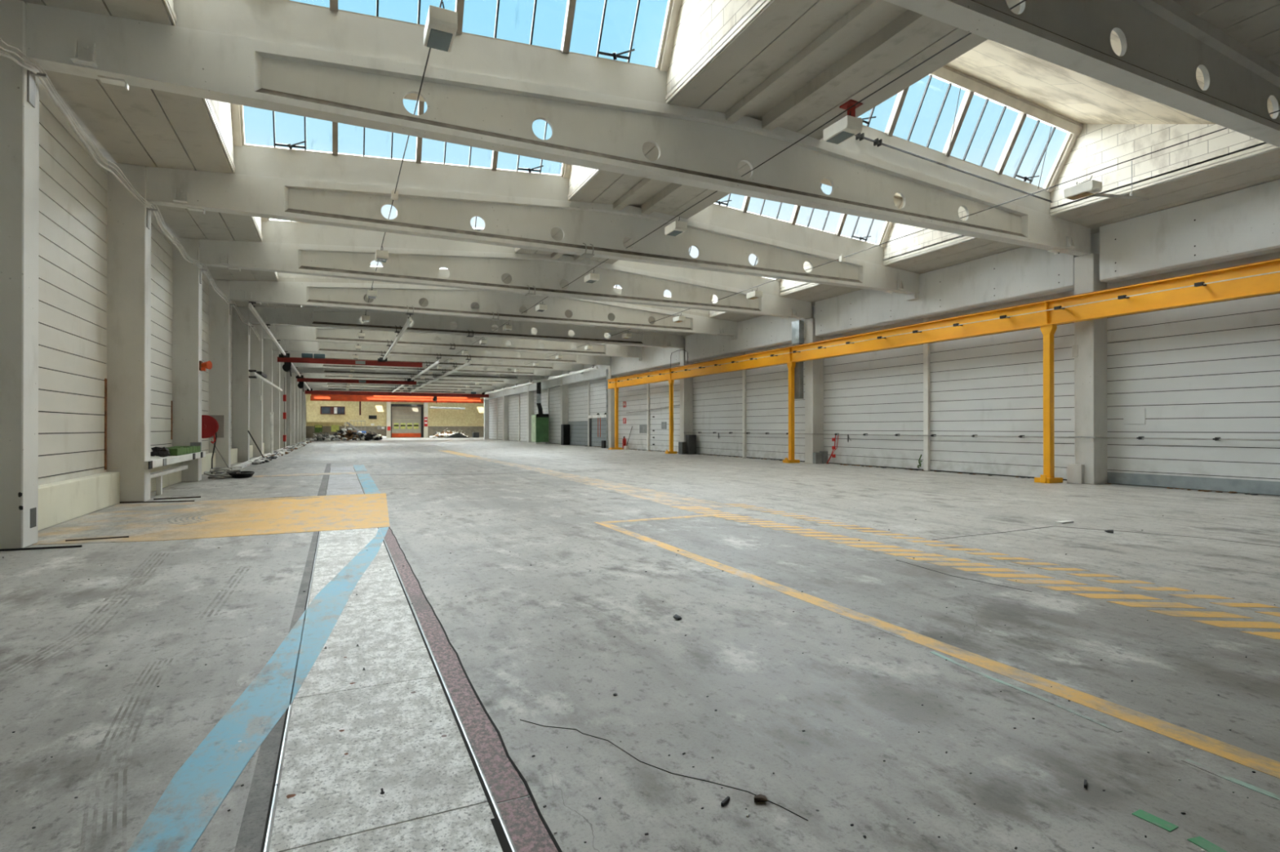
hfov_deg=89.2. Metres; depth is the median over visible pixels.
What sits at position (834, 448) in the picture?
strap
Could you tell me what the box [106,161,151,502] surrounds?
concrete column
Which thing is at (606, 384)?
pipes
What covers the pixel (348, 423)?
stair
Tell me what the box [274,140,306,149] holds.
vent
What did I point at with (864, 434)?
pipe
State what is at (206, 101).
trim
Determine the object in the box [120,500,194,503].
rod
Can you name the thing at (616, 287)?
window
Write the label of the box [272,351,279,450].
concrete column
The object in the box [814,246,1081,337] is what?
beam
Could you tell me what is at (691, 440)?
waste bin
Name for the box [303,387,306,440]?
concrete column
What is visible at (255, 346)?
concrete column
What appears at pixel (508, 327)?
lamp
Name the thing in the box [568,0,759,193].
wall
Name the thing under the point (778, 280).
window
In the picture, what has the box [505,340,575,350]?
trim
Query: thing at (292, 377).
concrete column
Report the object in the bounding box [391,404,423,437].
door
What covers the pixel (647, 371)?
trim
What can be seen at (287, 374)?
concrete column
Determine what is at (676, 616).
debris
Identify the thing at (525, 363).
ceiling
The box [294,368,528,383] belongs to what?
roof beam
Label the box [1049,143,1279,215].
trim
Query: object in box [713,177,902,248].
window
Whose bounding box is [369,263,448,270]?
window
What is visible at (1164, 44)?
roof beam
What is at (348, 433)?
heap
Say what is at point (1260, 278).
runway
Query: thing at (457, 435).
tarpaulin
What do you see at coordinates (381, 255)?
lamp
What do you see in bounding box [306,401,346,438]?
wall
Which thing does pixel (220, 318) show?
concrete column
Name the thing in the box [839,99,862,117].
bracket
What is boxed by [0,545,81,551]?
rod
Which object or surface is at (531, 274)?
roof beam
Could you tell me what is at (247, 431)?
pole
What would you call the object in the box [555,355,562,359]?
lamp
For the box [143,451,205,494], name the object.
bench
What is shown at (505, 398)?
concrete column
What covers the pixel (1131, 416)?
wall plate
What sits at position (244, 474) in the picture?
cable coil
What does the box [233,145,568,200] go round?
ceiling beam
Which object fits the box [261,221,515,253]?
trim
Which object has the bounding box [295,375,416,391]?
crane
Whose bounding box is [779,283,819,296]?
trim
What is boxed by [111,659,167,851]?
print
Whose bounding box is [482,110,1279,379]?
cable
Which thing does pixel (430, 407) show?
light
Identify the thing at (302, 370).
roof beam
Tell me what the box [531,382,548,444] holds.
space heater
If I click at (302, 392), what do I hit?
concrete column
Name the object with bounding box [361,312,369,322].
lamp
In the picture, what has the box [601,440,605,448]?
box
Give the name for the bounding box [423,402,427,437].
post
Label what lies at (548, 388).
trim
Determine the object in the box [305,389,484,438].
wall
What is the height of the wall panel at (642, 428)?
0.530 m
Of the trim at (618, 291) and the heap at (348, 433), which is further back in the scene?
the heap at (348, 433)
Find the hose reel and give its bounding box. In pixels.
[201,414,224,474]
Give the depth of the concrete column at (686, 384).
33.58 m
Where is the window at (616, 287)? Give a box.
[613,284,712,300]
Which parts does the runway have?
plate, post, plate, plate, rail, post, plate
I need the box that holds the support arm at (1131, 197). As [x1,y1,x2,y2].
[1090,160,1148,200]
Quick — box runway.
[606,257,1279,483]
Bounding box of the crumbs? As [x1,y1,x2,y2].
[2,482,1275,851]
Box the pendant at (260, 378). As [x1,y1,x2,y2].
[259,377,261,400]
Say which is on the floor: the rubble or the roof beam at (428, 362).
the rubble
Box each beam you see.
[26,2,1090,256]
[146,166,919,294]
[199,239,811,319]
[229,280,737,336]
[248,306,683,348]
[262,324,642,358]
[271,337,609,365]
[280,346,583,372]
[290,355,561,377]
[290,365,543,381]
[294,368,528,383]
[303,379,503,389]
[303,384,493,391]
[305,386,483,394]
[311,374,515,386]
[484,389,502,399]
[503,380,528,395]
[528,370,562,391]
[562,356,610,385]
[610,337,684,375]
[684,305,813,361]
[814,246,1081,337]
[883,0,1279,147]
[1099,179,1279,283]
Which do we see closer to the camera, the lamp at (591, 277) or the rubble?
the lamp at (591, 277)
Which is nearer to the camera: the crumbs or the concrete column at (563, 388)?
the crumbs
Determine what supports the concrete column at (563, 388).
on the floor
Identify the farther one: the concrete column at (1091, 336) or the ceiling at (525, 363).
the ceiling at (525, 363)
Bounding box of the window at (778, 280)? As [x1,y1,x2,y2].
[688,246,781,282]
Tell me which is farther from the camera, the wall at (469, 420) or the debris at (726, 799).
the wall at (469, 420)
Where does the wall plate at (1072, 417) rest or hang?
attached to the wall at (1211, 370)
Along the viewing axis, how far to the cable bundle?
8.66 m
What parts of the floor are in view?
plate, plate, plate, plate, plate, plate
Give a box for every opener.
[853,235,871,240]
[857,116,875,124]
[1015,174,1039,182]
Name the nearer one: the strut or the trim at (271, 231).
the trim at (271, 231)
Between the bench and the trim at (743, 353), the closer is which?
the bench
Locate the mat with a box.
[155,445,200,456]
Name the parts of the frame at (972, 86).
opener rod, opener rod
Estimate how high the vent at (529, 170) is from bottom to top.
0.163 m
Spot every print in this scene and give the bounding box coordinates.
[0,552,157,676]
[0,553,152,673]
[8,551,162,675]
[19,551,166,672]
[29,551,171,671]
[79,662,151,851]
[89,661,156,851]
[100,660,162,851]
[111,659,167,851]
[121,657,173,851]
[167,508,222,524]
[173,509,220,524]
[199,567,240,617]
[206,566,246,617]
[214,565,251,615]
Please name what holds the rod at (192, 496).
on the floor
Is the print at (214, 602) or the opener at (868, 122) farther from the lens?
the opener at (868, 122)
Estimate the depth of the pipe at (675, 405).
37.79 m
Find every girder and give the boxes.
[310,395,483,403]
[311,390,479,399]
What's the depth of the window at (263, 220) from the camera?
17.15 m
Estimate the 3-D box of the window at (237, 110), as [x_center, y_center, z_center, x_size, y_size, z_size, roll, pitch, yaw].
[-4.581,-6.283,13.526,6.980,1.917,0.844,0,0,-25]
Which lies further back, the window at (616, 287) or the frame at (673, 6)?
the window at (616, 287)
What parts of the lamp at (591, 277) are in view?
lamp glass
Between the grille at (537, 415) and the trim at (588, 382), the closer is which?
the trim at (588, 382)
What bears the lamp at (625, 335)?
hanging from the cable at (1278, 110)
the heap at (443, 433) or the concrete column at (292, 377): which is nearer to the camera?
the concrete column at (292, 377)
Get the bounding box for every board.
[368,415,377,419]
[661,422,666,429]
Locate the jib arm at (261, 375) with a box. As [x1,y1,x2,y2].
[248,369,282,400]
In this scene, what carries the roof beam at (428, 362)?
on the concrete column at (276, 366)
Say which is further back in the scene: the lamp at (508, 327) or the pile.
the lamp at (508, 327)
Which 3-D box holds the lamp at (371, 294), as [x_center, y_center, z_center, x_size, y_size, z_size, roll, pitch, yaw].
[-8.447,-4.207,20.471,0.280,0.301,0.500,0,0,-25]
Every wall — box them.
[38,82,231,484]
[169,0,261,232]
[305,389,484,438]
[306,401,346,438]
[488,251,1279,496]
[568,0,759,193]
[709,124,1267,314]
[813,232,1099,318]
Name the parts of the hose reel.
plate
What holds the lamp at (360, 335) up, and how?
hanging from the cable at (440, 6)
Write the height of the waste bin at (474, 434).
0.750 m
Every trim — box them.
[163,0,176,26]
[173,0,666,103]
[203,98,235,173]
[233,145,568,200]
[251,216,262,241]
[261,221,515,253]
[277,267,449,284]
[305,437,484,439]
[359,316,413,324]
[487,351,549,358]
[496,398,497,439]
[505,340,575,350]
[518,394,519,441]
[530,327,609,338]
[547,388,549,443]
[567,168,599,200]
[587,381,590,446]
[612,260,779,296]
[613,288,709,315]
[646,369,649,450]
[665,0,772,103]
[687,204,883,265]
[708,311,726,317]
[742,351,746,457]
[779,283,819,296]
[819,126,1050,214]
[883,235,975,265]
[923,317,930,471]
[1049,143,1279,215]
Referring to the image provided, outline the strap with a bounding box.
[826,435,838,463]
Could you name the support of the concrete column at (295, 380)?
on the floor
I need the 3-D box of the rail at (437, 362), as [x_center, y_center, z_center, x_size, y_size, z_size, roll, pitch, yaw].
[-19.101,-3.780,53.692,0.200,0.308,35.650,0,0,-25]
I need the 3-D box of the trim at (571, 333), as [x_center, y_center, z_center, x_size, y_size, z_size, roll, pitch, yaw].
[-4.256,-5.238,36.155,6.700,1.042,0.160,0,0,-25]
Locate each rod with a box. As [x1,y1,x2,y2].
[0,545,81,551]
[65,536,128,541]
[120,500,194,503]
[153,496,200,500]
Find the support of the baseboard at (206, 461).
attached to the wall at (73, 187)
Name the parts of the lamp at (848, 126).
lamp glass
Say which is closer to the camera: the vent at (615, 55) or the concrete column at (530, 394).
the vent at (615, 55)
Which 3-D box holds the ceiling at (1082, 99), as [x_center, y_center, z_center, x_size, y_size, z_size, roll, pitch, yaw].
[7.498,-6.054,10.921,6.980,2.392,4.100,0,0,-25]
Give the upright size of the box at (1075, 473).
0.460 m
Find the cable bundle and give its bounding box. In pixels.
[0,37,261,342]
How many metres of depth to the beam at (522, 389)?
64.87 m
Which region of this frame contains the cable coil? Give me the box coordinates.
[228,471,254,478]
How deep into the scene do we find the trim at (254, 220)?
15.85 m
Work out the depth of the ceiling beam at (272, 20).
8.97 m
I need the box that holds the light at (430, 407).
[429,406,465,409]
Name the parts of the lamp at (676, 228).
lamp glass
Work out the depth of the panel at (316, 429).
85.06 m
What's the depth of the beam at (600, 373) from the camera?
46.54 m
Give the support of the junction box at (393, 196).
attached to the cable at (440, 6)
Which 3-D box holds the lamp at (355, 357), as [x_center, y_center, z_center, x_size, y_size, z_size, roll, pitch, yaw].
[-16.892,-4.149,38.601,0.280,0.301,0.500,0,0,-25]
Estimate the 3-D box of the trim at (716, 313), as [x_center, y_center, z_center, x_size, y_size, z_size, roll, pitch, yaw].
[4.040,-4.830,26.242,0.028,0.124,4.805,0,0,-25]
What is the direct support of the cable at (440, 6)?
attached to the roof beam at (589, 229)
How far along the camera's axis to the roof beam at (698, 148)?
9.72 m
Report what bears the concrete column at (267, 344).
on the floor
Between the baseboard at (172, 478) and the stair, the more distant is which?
the stair
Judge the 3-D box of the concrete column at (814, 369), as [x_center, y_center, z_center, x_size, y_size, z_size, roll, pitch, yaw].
[6.631,-1.323,24.705,0.540,5.468,0.450,0,0,-25]
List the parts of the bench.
bracket plate, leg, bracket plate, rail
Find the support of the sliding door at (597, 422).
in the wall at (1211, 370)
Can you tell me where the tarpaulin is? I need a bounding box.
[444,432,468,438]
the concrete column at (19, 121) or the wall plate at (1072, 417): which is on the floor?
the concrete column at (19, 121)
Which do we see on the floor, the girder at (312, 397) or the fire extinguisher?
the fire extinguisher
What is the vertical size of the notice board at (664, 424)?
0.400 m
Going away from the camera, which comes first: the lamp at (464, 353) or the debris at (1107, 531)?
the debris at (1107, 531)
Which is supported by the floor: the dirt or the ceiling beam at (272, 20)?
the dirt
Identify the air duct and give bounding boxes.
[791,320,804,399]
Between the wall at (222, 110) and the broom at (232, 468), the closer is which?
the wall at (222, 110)
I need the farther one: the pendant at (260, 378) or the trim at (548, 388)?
the trim at (548, 388)
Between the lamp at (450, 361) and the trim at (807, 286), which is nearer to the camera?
the trim at (807, 286)
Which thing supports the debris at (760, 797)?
on the floor
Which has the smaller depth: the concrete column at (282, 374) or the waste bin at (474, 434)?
the concrete column at (282, 374)
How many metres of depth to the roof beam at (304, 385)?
69.83 m
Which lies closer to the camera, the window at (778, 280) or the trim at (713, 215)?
the trim at (713, 215)
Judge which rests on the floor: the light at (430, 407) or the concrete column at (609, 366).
the concrete column at (609, 366)
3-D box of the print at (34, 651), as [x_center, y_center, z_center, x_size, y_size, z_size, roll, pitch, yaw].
[-4.249,1.359,5.237,0.231,0.021,3.868,0,0,-25]
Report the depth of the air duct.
24.84 m
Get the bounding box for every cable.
[355,0,442,355]
[402,0,1026,387]
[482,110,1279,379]
[670,349,688,368]
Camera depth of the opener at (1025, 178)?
14.39 m
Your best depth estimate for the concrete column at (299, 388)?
61.50 m
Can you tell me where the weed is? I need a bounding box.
[916,454,922,468]
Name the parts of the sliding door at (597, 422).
door post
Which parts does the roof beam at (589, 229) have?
bracket plate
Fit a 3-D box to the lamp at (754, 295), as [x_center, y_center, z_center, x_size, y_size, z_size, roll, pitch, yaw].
[3.626,-4.207,20.578,0.280,0.301,0.500,0,0,-25]
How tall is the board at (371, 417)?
0.500 m
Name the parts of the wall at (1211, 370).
kick plate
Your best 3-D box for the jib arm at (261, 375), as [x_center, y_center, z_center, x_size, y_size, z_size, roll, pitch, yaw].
[-17.656,-1.658,30.889,0.293,1.182,12.102,0,0,-25]
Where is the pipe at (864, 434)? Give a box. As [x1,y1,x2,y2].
[683,431,1279,442]
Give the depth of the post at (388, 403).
88.36 m
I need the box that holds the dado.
[568,421,587,445]
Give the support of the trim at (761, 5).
attached to the wall at (701, 24)
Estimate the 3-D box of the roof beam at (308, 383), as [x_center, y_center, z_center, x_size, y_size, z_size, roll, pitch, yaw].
[-23.452,-4.535,65.789,19.315,1.340,0.420,0,0,-25]
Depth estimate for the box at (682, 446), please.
33.07 m
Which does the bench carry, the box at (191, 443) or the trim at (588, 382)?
the box at (191, 443)
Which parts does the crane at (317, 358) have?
load plate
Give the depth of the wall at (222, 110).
11.50 m
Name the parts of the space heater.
panel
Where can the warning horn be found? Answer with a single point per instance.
(203, 366)
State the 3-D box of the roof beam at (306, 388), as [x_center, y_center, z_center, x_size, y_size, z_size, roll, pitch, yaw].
[-27.674,-4.506,74.854,19.315,1.340,0.420,0,0,-25]
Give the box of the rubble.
[231,440,313,468]
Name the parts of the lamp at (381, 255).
lamp glass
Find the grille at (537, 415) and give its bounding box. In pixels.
[536,413,548,417]
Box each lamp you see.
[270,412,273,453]
[353,355,358,359]
[355,345,361,350]
[357,331,364,337]
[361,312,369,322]
[366,287,377,298]
[375,246,388,262]
[423,1,457,52]
[448,359,453,363]
[462,349,468,355]
[479,338,487,344]
[502,324,511,331]
[535,301,546,311]
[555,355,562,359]
[584,269,599,283]
[584,344,592,350]
[622,332,631,338]
[664,217,687,236]
[672,313,685,322]
[746,288,762,299]
[822,111,862,144]
[1063,175,1102,200]
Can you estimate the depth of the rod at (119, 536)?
7.75 m
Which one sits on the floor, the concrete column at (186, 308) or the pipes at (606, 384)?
the concrete column at (186, 308)
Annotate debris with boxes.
[672,614,682,620]
[720,795,729,806]
[754,794,768,802]
[1054,520,1073,524]
[1084,779,1086,788]
[1103,529,1113,533]
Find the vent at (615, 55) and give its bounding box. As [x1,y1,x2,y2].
[598,48,635,59]
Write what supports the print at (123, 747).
on the floor
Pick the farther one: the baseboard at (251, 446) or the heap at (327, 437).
the heap at (327, 437)
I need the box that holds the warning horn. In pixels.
[199,360,212,371]
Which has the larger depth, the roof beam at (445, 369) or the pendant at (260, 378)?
the roof beam at (445, 369)
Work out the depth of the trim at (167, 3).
7.63 m
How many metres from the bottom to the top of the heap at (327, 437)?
1.155 m
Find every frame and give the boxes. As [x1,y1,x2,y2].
[280,0,681,71]
[854,65,1083,203]
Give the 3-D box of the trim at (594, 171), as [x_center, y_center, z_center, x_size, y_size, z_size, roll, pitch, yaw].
[-0.666,-5.345,13.020,0.028,0.124,4.805,0,0,-25]
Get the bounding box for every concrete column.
[0,0,39,549]
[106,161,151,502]
[171,236,201,481]
[208,279,231,467]
[231,306,249,462]
[249,324,262,457]
[262,338,272,453]
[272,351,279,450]
[280,362,285,448]
[285,371,290,446]
[290,372,294,444]
[294,377,297,443]
[297,382,301,442]
[301,388,303,440]
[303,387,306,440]
[484,397,488,439]
[502,390,508,440]
[527,384,533,442]
[560,377,568,444]
[607,364,617,448]
[680,347,693,442]
[804,318,823,463]
[1074,253,1107,484]
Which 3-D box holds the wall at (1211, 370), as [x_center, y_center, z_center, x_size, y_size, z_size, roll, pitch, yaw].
[-0.385,-1.588,40.643,0.262,6.100,86.000,0,0,-25]
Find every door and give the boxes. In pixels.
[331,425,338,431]
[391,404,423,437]
[587,413,605,446]
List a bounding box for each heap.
[203,466,240,479]
[306,431,340,441]
[333,425,366,440]
[355,431,382,440]
[429,428,467,437]
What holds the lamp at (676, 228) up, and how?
hanging from the cable at (1023, 1)
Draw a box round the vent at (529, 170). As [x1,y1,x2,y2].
[517,165,543,173]
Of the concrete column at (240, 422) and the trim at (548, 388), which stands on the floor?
the concrete column at (240, 422)
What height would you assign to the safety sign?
1.300 m
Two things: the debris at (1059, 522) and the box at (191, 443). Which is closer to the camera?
the debris at (1059, 522)
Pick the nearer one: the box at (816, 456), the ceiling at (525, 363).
the box at (816, 456)
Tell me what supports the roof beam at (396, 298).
on the concrete column at (220, 318)
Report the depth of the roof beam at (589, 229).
14.73 m
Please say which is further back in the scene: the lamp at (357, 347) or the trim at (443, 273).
the lamp at (357, 347)
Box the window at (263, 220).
[261,211,482,231]
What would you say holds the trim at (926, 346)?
attached to the wall at (1211, 370)
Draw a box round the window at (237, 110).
[231,93,571,177]
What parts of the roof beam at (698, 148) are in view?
bracket plate, bracket plate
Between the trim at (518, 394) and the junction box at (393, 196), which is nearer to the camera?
the junction box at (393, 196)
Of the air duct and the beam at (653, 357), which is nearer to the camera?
the air duct
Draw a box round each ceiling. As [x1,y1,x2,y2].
[19,0,1279,347]
[352,354,528,369]
[945,31,1273,124]
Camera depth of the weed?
20.36 m
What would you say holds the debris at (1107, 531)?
on the floor
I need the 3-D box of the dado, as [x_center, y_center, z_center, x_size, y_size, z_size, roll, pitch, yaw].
[-4.694,0.551,49.550,0.035,1.820,4.800,0,0,-25]
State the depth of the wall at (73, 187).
10.19 m
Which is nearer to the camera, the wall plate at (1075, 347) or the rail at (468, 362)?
the wall plate at (1075, 347)
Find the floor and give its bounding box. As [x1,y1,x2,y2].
[0,438,1279,851]
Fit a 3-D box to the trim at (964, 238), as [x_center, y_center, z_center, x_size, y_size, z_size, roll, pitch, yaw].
[8.262,-4.859,17.177,0.028,0.124,4.805,0,0,-25]
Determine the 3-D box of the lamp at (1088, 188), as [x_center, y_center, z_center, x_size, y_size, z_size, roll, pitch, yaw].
[7.848,-4.236,11.514,0.280,0.301,0.500,0,0,-25]
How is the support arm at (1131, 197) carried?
attached to the lamp at (1088, 188)
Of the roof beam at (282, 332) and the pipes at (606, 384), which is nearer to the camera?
the roof beam at (282, 332)
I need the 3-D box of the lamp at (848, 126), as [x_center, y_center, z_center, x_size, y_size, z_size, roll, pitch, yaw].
[2.867,-4.243,9.194,0.280,0.301,0.500,0,0,-25]
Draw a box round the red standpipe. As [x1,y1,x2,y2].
[283,377,286,448]
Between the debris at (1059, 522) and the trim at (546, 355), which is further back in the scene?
the trim at (546, 355)
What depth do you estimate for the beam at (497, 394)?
73.61 m
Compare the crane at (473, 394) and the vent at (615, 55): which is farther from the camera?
the crane at (473, 394)
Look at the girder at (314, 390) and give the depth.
82.68 m
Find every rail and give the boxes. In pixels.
[248,302,311,391]
[382,313,413,359]
[391,358,440,392]
[409,360,471,392]
[483,364,598,394]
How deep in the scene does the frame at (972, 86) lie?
13.35 m
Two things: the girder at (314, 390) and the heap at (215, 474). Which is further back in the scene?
the girder at (314, 390)
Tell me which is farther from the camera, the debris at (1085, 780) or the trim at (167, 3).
the trim at (167, 3)
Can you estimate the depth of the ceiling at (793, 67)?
10.26 m
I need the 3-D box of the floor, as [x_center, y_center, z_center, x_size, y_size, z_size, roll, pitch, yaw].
[-11.748,1.621,44.165,30.000,0.305,106.000,0,0,-25]
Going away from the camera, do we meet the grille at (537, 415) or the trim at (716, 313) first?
the trim at (716, 313)
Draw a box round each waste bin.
[472,432,479,437]
[685,435,696,454]
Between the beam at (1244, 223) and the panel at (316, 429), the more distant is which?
the panel at (316, 429)
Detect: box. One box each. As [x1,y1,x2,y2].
[190,442,201,451]
[391,188,398,200]
[560,424,569,444]
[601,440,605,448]
[678,441,686,454]
[812,452,822,463]
[819,451,827,463]
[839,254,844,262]
[1066,463,1084,484]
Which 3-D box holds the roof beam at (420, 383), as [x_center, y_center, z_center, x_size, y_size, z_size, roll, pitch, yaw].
[-21.341,-4.550,61.257,19.315,1.340,0.420,0,0,-25]
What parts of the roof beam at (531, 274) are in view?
bracket plate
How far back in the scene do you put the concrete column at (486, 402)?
78.86 m
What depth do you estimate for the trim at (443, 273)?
22.67 m
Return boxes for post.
[386,401,391,437]
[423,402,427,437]
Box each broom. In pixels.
[210,439,234,471]
[623,426,632,449]
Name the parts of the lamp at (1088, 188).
lamp glass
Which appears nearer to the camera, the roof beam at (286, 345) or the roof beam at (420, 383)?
the roof beam at (286, 345)
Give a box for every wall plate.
[1071,344,1078,357]
[1071,416,1074,429]
[1123,408,1145,424]
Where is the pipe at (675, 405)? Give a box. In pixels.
[626,404,679,413]
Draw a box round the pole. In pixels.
[247,431,264,457]
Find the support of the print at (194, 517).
on the floor
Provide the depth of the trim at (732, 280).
22.73 m
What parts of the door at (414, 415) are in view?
kick panel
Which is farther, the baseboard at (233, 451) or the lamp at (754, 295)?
the baseboard at (233, 451)
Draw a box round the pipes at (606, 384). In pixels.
[605,368,611,448]
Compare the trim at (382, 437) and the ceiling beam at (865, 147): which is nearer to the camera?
the ceiling beam at (865, 147)
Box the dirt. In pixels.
[585,445,1257,495]
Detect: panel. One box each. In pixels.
[314,425,322,432]
[639,424,646,433]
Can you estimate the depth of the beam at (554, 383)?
55.44 m
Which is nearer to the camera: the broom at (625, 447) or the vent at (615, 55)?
the vent at (615, 55)
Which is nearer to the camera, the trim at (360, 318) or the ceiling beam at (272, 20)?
the ceiling beam at (272, 20)
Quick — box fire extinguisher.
[622,435,626,448]
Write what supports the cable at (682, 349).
hanging from the concrete column at (686, 384)
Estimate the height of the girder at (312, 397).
0.570 m
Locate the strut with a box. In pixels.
[359,401,360,415]
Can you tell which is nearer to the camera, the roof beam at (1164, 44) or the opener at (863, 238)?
the roof beam at (1164, 44)
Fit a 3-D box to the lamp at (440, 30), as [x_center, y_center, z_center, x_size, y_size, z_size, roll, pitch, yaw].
[-2.114,-4.250,6.874,0.280,0.301,0.500,0,0,-25]
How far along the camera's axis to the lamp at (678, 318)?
24.94 m
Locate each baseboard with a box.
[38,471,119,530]
[150,462,181,492]
[201,453,215,475]
[231,448,237,464]
[249,444,253,457]
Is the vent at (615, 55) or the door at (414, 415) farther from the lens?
the door at (414, 415)
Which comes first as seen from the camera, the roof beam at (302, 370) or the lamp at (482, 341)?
the lamp at (482, 341)
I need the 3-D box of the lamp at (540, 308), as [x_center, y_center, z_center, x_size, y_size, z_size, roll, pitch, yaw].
[-3.466,-4.199,22.791,0.280,0.301,0.500,0,0,-25]
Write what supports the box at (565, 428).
on the floor
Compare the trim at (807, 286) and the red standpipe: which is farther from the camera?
the red standpipe
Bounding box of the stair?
[346,420,361,431]
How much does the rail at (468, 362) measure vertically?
0.308 m
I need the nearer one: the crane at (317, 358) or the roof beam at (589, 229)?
the roof beam at (589, 229)
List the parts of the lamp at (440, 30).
lamp glass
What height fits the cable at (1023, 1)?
0.041 m
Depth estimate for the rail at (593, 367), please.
51.23 m
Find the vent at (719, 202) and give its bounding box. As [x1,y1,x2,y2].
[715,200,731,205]
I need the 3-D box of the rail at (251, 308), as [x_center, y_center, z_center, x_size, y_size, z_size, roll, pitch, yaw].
[-23.068,-3.822,43.570,0.200,0.288,50.650,0,0,-25]
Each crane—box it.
[277,353,422,376]
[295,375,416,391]
[305,388,488,402]
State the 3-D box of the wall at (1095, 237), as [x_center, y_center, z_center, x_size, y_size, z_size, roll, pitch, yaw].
[-0.448,-4.018,40.621,0.300,1.160,86.000,0,0,-25]
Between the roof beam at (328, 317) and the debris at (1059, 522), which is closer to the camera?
the debris at (1059, 522)
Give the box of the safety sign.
[424,417,427,426]
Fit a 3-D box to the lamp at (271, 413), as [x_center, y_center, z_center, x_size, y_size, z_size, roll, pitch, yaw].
[-18.254,0.375,32.203,0.140,2.120,0.200,0,0,-25]
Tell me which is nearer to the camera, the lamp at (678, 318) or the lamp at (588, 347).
the lamp at (678, 318)

